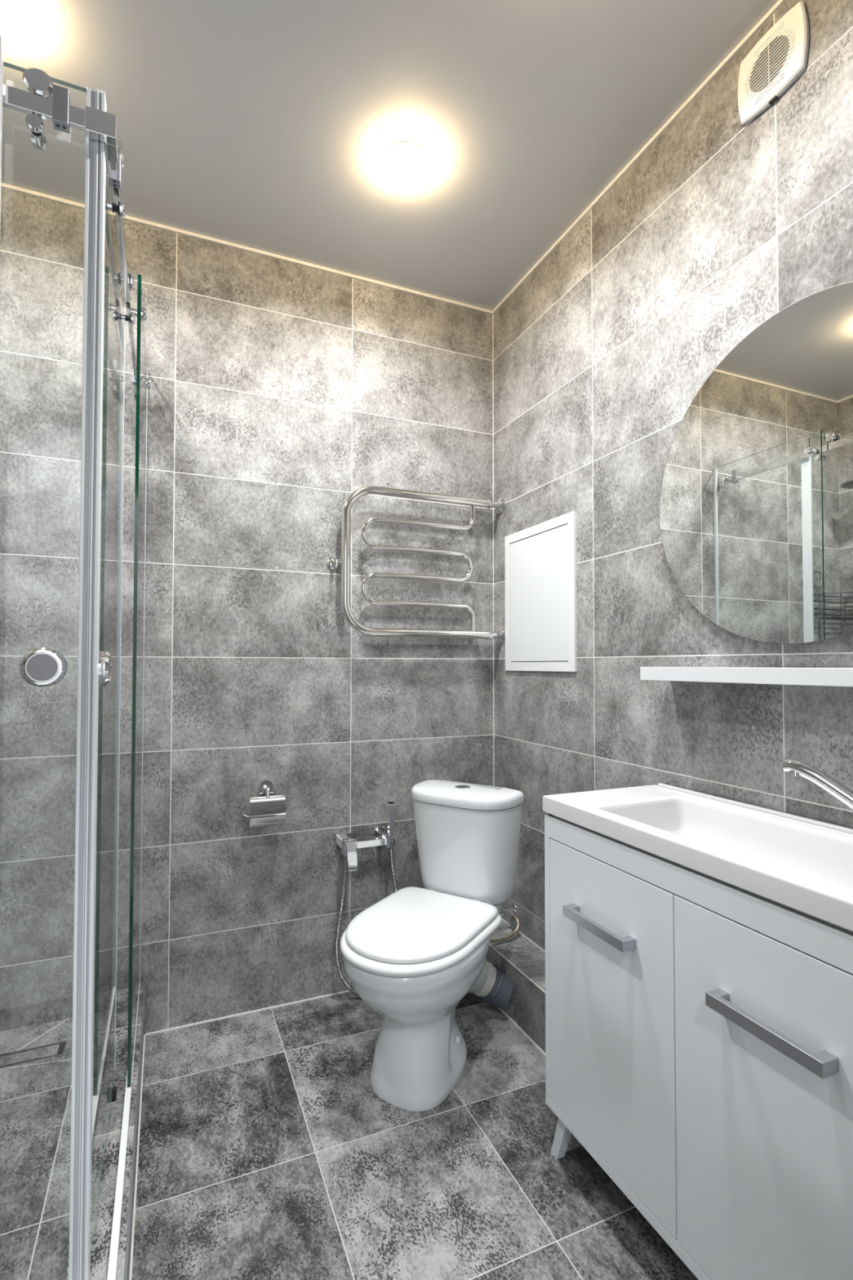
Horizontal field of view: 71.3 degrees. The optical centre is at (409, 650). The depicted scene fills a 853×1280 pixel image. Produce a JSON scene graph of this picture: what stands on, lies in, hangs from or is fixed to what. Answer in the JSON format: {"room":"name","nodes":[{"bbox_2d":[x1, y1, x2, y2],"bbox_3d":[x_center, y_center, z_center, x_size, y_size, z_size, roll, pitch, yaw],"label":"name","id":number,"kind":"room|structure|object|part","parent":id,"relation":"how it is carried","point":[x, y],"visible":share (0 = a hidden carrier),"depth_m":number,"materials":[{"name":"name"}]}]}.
{"room":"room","nodes":[
{"label":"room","id":0,"kind":"room"},
{"bbox_2d":[0,1017,72,1279],"bbox_3d":[-1.071,1.094,1.211,0.935,0.001,1.046,1,-1,-22],"label":"floor","id":1,"kind":"structure","parent":0,"point":[35,1097],"depth_m":1.29,"materials":[{"name":"tile"}]},
{"bbox_2d":[0,1040,67,1069],"bbox_3d":[-1.230,1.101,1.540,0.590,0.002,0.066,1,-1,-22],"label":"shower drain","id":2,"kind":"object","parent":1,"relation":"in","point":[57,1049],"visible":1,"depth_m":1.62,"materials":[{"name":"silver metal"}]},
{"bbox_2d":[0,187,493,1033],"bbox_3d":[-0.682,-0.087,1.962,2.200,2.600,0.001,1,-1,-22],"label":"wall","id":3,"kind":"structure","parent":0,"point":[280,390],"depth_m":2.00,"materials":[{"name":"tile"}]},
{"bbox_2d":[0,182,493,314],"bbox_3d":[-0.678,-1.381,1.990,2.200,0.010,0.007,1,-1,-22],"label":"trim","id":4,"kind":"structure","parent":3,"relation":"attached to","point":[3,185],"depth_m":2.04,"materials":[{"name":"white plastic"}]},
{"bbox_2d":[243,779,285,828],"bbox_3d":[-0.488,0.514,1.992,0.140,0.151,0.065,1,-1,-22],"label":"toilet paper holder","id":5,"kind":"object","parent":3,"relation":"attached to","point":[267,811],"visible":1,"depth_m":1.97,"materials":[{"name":"silver metal"}]},
{"bbox_3d":[-0.489,0.465,2.022,0.049,0.051,0.011,1,-1,-22],"label":"wall plate","id":6,"kind":"part","parent":5,"relation":"part of","materials":[{"name":"silver metal"}]},
{"bbox_3d":[-0.478,0.491,1.987,0.115,0.005,0.005,1,-1,-22],"label":"hinge rod","id":7,"kind":"part","parent":5,"relation":"part of","materials":[{"name":"silver metal"}]},
{"bbox_3d":[-0.479,0.480,1.998,0.015,0.047,0.043,1,-1,-22],"label":"arm","id":8,"kind":"part","parent":5,"relation":"part of","materials":[{"name":"silver metal"}]},
{"bbox_2d":[334,826,397,995],"bbox_3d":[-0.136,0.930,2.099,0.262,0.575,0.118,1,-1,-22],"label":"mixer","id":9,"kind":"object","parent":3,"relation":"attached to","point":[348,846],"visible":0.7,"depth_m":2.06,"materials":[{"name":"silver metal"}]},
{"bbox_3d":[-0.238,0.680,2.121,0.058,0.060,0.011,1,-1,-22],"label":"wall plate","id":10,"kind":"part","parent":9,"relation":"part of","materials":[{"name":"silver metal"}]},
{"bbox_3d":[-0.198,0.703,2.025,0.040,0.097,0.018,1,-1,-22],"label":"lever","id":11,"kind":"part","parent":9,"relation":"part of","materials":[{"name":"silver metal"}]},
{"bbox_3d":[-0.111,0.667,2.174,0.043,0.045,0.010,1,-1,-22],"label":"wall plate","id":12,"kind":"part","parent":9,"relation":"part of","materials":[{"name":"silver metal"}]},
{"bbox_2d":[382,801,399,848],"bbox_3d":[-0.068,0.625,2.111,0.048,0.162,0.044,1,-1,-22],"label":"hand spray","id":13,"kind":"object","parent":9,"relation":"on","point":[390,807],"visible":0.97,"depth_m":2.11,"materials":[{"name":"silver metal"}]},
{"bbox_3d":[-0.067,0.625,2.121,0.022,0.162,0.022,1,-1,-22],"label":"handle","id":14,"kind":"part","parent":13,"relation":"part of","materials":[{"name":"silver metal"}]},
{"bbox_2d":[326,483,505,644],"bbox_3d":[0.037,-0.320,2.212,0.688,0.580,0.073,1,-1,-20],"label":"towel rail","id":15,"kind":"object","parent":3,"relation":"attached to","point":[332,563],"visible":1,"depth_m":2.17,"materials":[{"name":"metal"}]},
{"bbox_2d":[492,314,493,786],"bbox_3d":[0.335,-0.161,2.380,0.002,2.404,0.002,1,-1,-22],"label":"trim","id":16,"kind":"structure","parent":3,"relation":"attached to","point":[492,314],"depth_m":2.38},
{"bbox_2d":[0,0,778,310],"bbox_3d":[-0.243,-1.411,0.930,2.200,0.001,2.300,1,-1,-22],"label":"ceiling","id":17,"kind":"structure","parent":0,"point":[268,126],"depth_m":1.54,"materials":[{"name":"grey paint"}]},
{"bbox_2d":[387,141,426,180],"bbox_3d":[-0.009,-1.377,1.680,0.110,0.032,0.110,1,-1,-22],"label":"recessed light","id":18,"kind":"object","parent":17,"relation":"in","point":[406,160],"visible":1,"depth_m":1.66,"materials":[{"name":"white plastic"}]},
{"bbox_2d":[131,991,698,1279],"bbox_3d":[-0.248,1.188,0.867,2.200,0.001,2.300,1,-1,-22],"label":"floor","id":19,"kind":"structure","parent":0,"point":[268,1148],"depth_m":1.37,"materials":[{"name":"tile"}]},
{"bbox_2d":[65,984,144,1279],"bbox_3d":[-1.071,1.116,1.210,0.935,0.158,1.045,1,-1,-22],"label":"shower threshold","id":20,"kind":"structure","parent":19,"relation":"on","point":[103,1229],"depth_m":1.23,"materials":[{"name":"tile"}]},
{"bbox_2d":[0,35,151,1279],"bbox_3d":[-1.066,0.058,1.245,0.930,1.958,1.054,1,-1,-22],"label":"shower enclosure","id":21,"kind":"object","parent":20,"relation":"on","point":[108,283],"visible":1,"depth_m":1.01,"materials":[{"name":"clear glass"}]},
{"bbox_3d":[-0.575,0.026,0.927,0.043,0.043,0.001,1,-1,-22],"label":"knob","id":22,"kind":"part","parent":21,"relation":"part of","materials":[{"name":"metal"}]},
{"bbox_3d":[-0.576,0.026,0.932,0.062,0.062,0.014,1,-1,-22],"label":"knob","id":23,"kind":"part","parent":21,"relation":"part of","materials":[{"name":"silver metal"}]},
{"bbox_3d":[-0.897,-0.862,0.809,0.890,0.029,0.010,1,-1,-22],"label":"rail","id":24,"kind":"part","parent":21,"relation":"part of","materials":[{"name":"silver metal"}]},
{"bbox_3d":[-0.816,0.043,0.845,0.606,1.946,0.008,1,-1,-22],"label":"sliding door","id":25,"kind":"part","parent":21,"relation":"part of","materials":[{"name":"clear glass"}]},
{"bbox_3d":[-0.585,0.027,0.952,0.062,0.062,0.014,1,-1,-22],"label":"knob","id":26,"kind":"part","parent":21,"relation":"part of","materials":[{"name":"silver metal"}]},
{"bbox_3d":[-0.539,0.031,1.053,0.014,0.062,0.062,1,-1,-22],"label":"knob","id":27,"kind":"part","parent":21,"relation":"part of","materials":[{"name":"silver metal"}]},
{"bbox_3d":[-0.623,0.053,1.229,0.008,1.946,0.535,1,-1,-22],"label":"sliding door","id":28,"kind":"part","parent":21,"relation":"part of","materials":[{"name":"clear glass"}]},
{"bbox_3d":[-0.535,0.032,1.055,0.001,0.043,0.043,1,-1,-22],"label":"knob","id":29,"kind":"part","parent":21,"relation":"part of","materials":[{"name":"metal"}]},
{"bbox_3d":[-0.679,-0.846,1.432,0.010,0.029,0.993,1,-1,-22],"label":"rail","id":30,"kind":"part","parent":21,"relation":"part of","materials":[{"name":"silver metal"}]},
{"bbox_3d":[-0.754,0.062,1.653,0.008,1.944,0.499,1,-1,-22],"label":"fixed panel","id":31,"kind":"part","parent":21,"relation":"part of","materials":[{"name":"clear glass"}]},
{"bbox_2d":[123,984,146,1279],"bbox_3d":[-0.637,1.047,1.387,0.006,0.012,1.049,1,-1,-22],"label":"trim","id":32,"kind":"structure","parent":20,"relation":"attached to","point":[129,1218],"depth_m":1.22,"materials":[{"name":"metal"}]},
{"bbox_2d":[128,1033,145,1279],"bbox_3d":[-1.068,1.192,1.207,0.939,0.005,1.049,1,-1,-22],"label":"trim","id":33,"kind":"structure","parent":19,"relation":"on","point":[140,1100],"depth_m":1.36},
{"bbox_2d":[144,990,349,1035],"bbox_3d":[-0.753,1.209,1.901,2.050,0.005,0.004,1,-1,-22],"label":"trim","id":34,"kind":"structure","parent":19,"relation":"on","point":[346,991],"depth_m":1.98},
{"bbox_2d":[340,779,524,1111],"bbox_3d":[0.051,0.822,1.720,0.373,0.774,0.608,-1,-2,32],"label":"toilet","id":35,"kind":"object","parent":19,"relation":"on","point":[414,954],"visible":1,"depth_m":1.62,"materials":[{"name":"ceramic"}]},
{"bbox_3d":[0.018,0.762,1.666,0.340,0.026,0.442,-1,-2,32],"label":"seat lid","id":36,"kind":"part","parent":35,"relation":"part of","materials":[{"name":"plastic"}]},
{"bbox_3d":[0.054,0.997,1.719,0.363,0.424,0.598,-1,-2,32],"label":"bowl","id":37,"kind":"part","parent":35,"relation":"part of","materials":[{"name":"ceramic"}]},
{"bbox_3d":[0.171,0.441,1.920,0.036,0.003,0.036,1,-2,-25],"label":"button plate","id":38,"kind":"part","parent":35,"relation":"part of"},
{"bbox_3d":[0.163,0.464,1.908,0.370,0.042,0.174,-1,-2,32],"label":"cistern lid","id":39,"kind":"part","parent":35,"relation":"part of","materials":[{"name":"ceramic"}]},
{"bbox_2d":[472,960,513,1009],"bbox_3d":[0.247,1.093,1.970,0.208,0.184,0.126,0,-1,-14],"label":"pipe","id":40,"kind":"object","parent":35,"relation":"attached to","point":[497,990],"visible":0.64,"depth_m":1.93,"materials":[{"name":"grey plastic"}]},
{"bbox_2d":[486,920,545,1053],"bbox_3d":[0.701,1.107,1.258,0.150,0.184,2.300,1,-1,-22],"label":"pipe boxing","id":41,"kind":"structure","parent":19,"relation":"on","point":[526,1006],"depth_m":1.93,"materials":[{"name":"tile"}]},
{"bbox_2d":[489,918,545,993],"bbox_3d":[0.701,1.014,1.260,0.151,0.006,2.300,1,-1,-22],"label":"trim","id":42,"kind":"structure","parent":41,"relation":"on","point":[491,946],"depth_m":2.01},
{"bbox_2d":[497,1006,545,1056],"bbox_3d":[0.629,1.195,1.227,0.005,0.005,2.300,1,-1,-22],"label":"trim","id":43,"kind":"structure","parent":19,"relation":"on","point":[533,1042],"depth_m":1.88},
{"bbox_2d":[544,813,852,1279],"bbox_3d":[0.621,0.789,1.125,0.381,0.812,0.790,1,-1,-22],"label":"vanity cabinet","id":44,"kind":"object","parent":19,"relation":"on","point":[699,1026],"visible":0.96,"depth_m":1.01,"materials":[{"name":"white paint"}]},
{"bbox_3d":[0.366,1.143,1.405,0.038,0.118,0.056,1,-1,-22],"label":"leg","id":45,"kind":"part","parent":44,"relation":"part of","materials":[{"name":"white paint"}]},
{"bbox_3d":[0.390,0.574,1.237,0.033,0.021,0.188,1,-1,-22],"label":"handle","id":46,"kind":"part","parent":44,"relation":"part of","materials":[{"name":"metal"}]},
{"bbox_3d":[0.412,0.751,1.244,0.016,0.612,0.374,1,-1,-22],"label":"door","id":47,"kind":"part","parent":44,"relation":"part of","materials":[{"name":"white paint"}]},
{"bbox_2d":[542,782,852,931],"bbox_3d":[0.640,0.391,1.143,0.359,0.106,0.802,1,-1,-22],"label":"washbasin","id":48,"kind":"object","parent":44,"relation":"in","point":[804,864],"visible":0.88,"depth_m":1.19,"materials":[{"name":"white ceramic"}]},
{"bbox_2d":[782,759,852,808],"bbox_3d":[0.808,0.268,0.959,0.062,0.146,0.355,1,-2,-38],"label":"faucet","id":49,"kind":"object","parent":48,"relation":"on","point":[795,768],"visible":1,"depth_m":1.04,"materials":[{"name":"silver metal"}]},
{"bbox_3d":[0.485,0.414,1.078,0.018,0.050,0.754,1,-1,-22],"label":"rail","id":50,"kind":"part","parent":44,"relation":"part of","materials":[{"name":"white paint"}]},
{"bbox_3d":[0.555,0.743,0.895,0.016,0.612,0.374,1,-1,-22],"label":"door","id":51,"kind":"part","parent":44,"relation":"part of","materials":[{"name":"white paint"}]},
{"bbox_3d":[0.533,0.566,0.888,0.033,0.021,0.188,1,-1,-22],"label":"handle","id":52,"kind":"part","parent":44,"relation":"part of","materials":[{"name":"metal"}]},
{"bbox_2d":[493,0,852,951],"bbox_3d":[0.772,-0.100,1.316,0.001,2.600,2.300,1,-1,-22],"label":"wall","id":53,"kind":"structure","parent":0,"point":[722,224],"depth_m":1.58,"materials":[{"name":"tile"}]},
{"bbox_2d":[489,902,519,942],"bbox_3d":[0.331,0.913,2.112,0.098,0.231,0.279,0,-1,22],"label":"angle valve","id":54,"kind":"object","parent":53,"relation":"attached to","point":[512,911],"visible":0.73,"depth_m":2.17,"materials":[{"name":"silver metal"}]},
{"bbox_2d":[505,511,577,671],"bbox_3d":[0.450,-0.186,2.094,0.008,0.516,0.420,1,-1,-22],"label":"access hatch","id":55,"kind":"object","parent":53,"relation":"attached to","point":[540,569],"visible":1,"depth_m":2.06,"materials":[{"name":"white plastic"}]},
{"bbox_3d":[0.450,-0.186,2.094,0.005,0.446,0.350,1,-1,-22],"label":"door","id":56,"kind":"part","parent":55,"relation":"part of","materials":[{"name":"white paint"}]},
{"bbox_2d":[492,0,786,313],"bbox_3d":[0.772,-1.394,1.343,0.007,0.010,2.293,1,-1,-22],"label":"trim","id":57,"kind":"structure","parent":53,"relation":"attached to","point":[780,2],"depth_m":1.59,"materials":[{"name":"white plastic"}]},
{"bbox_2d":[640,666,852,687],"bbox_3d":[0.763,0.051,1.201,0.101,0.033,0.700,1,-1,-22],"label":"wall shelf","id":58,"kind":"object","parent":53,"relation":"attached to","point":[829,677],"visible":1,"depth_m":1.22,"materials":[{"name":"white paint"}]},
{"bbox_2d":[659,281,852,644],"bbox_3d":[0.796,-0.363,1.227,0.030,0.700,0.700,1,-1,-22],"label":"round mirror","id":59,"kind":"object","parent":53,"relation":"attached to","point":[756,501],"visible":1,"depth_m":1.25,"materials":[{"name":"silver mirror"}]},
{"bbox_2d":[737,0,808,124],"bbox_3d":[0.786,-1.270,1.292,0.018,0.161,0.158,1,-1,-22],"label":"fan","id":60,"kind":"object","parent":53,"relation":"attached to","point":[776,61],"visible":1,"depth_m":1.28,"materials":[{"name":"white plastic"}]}
]}

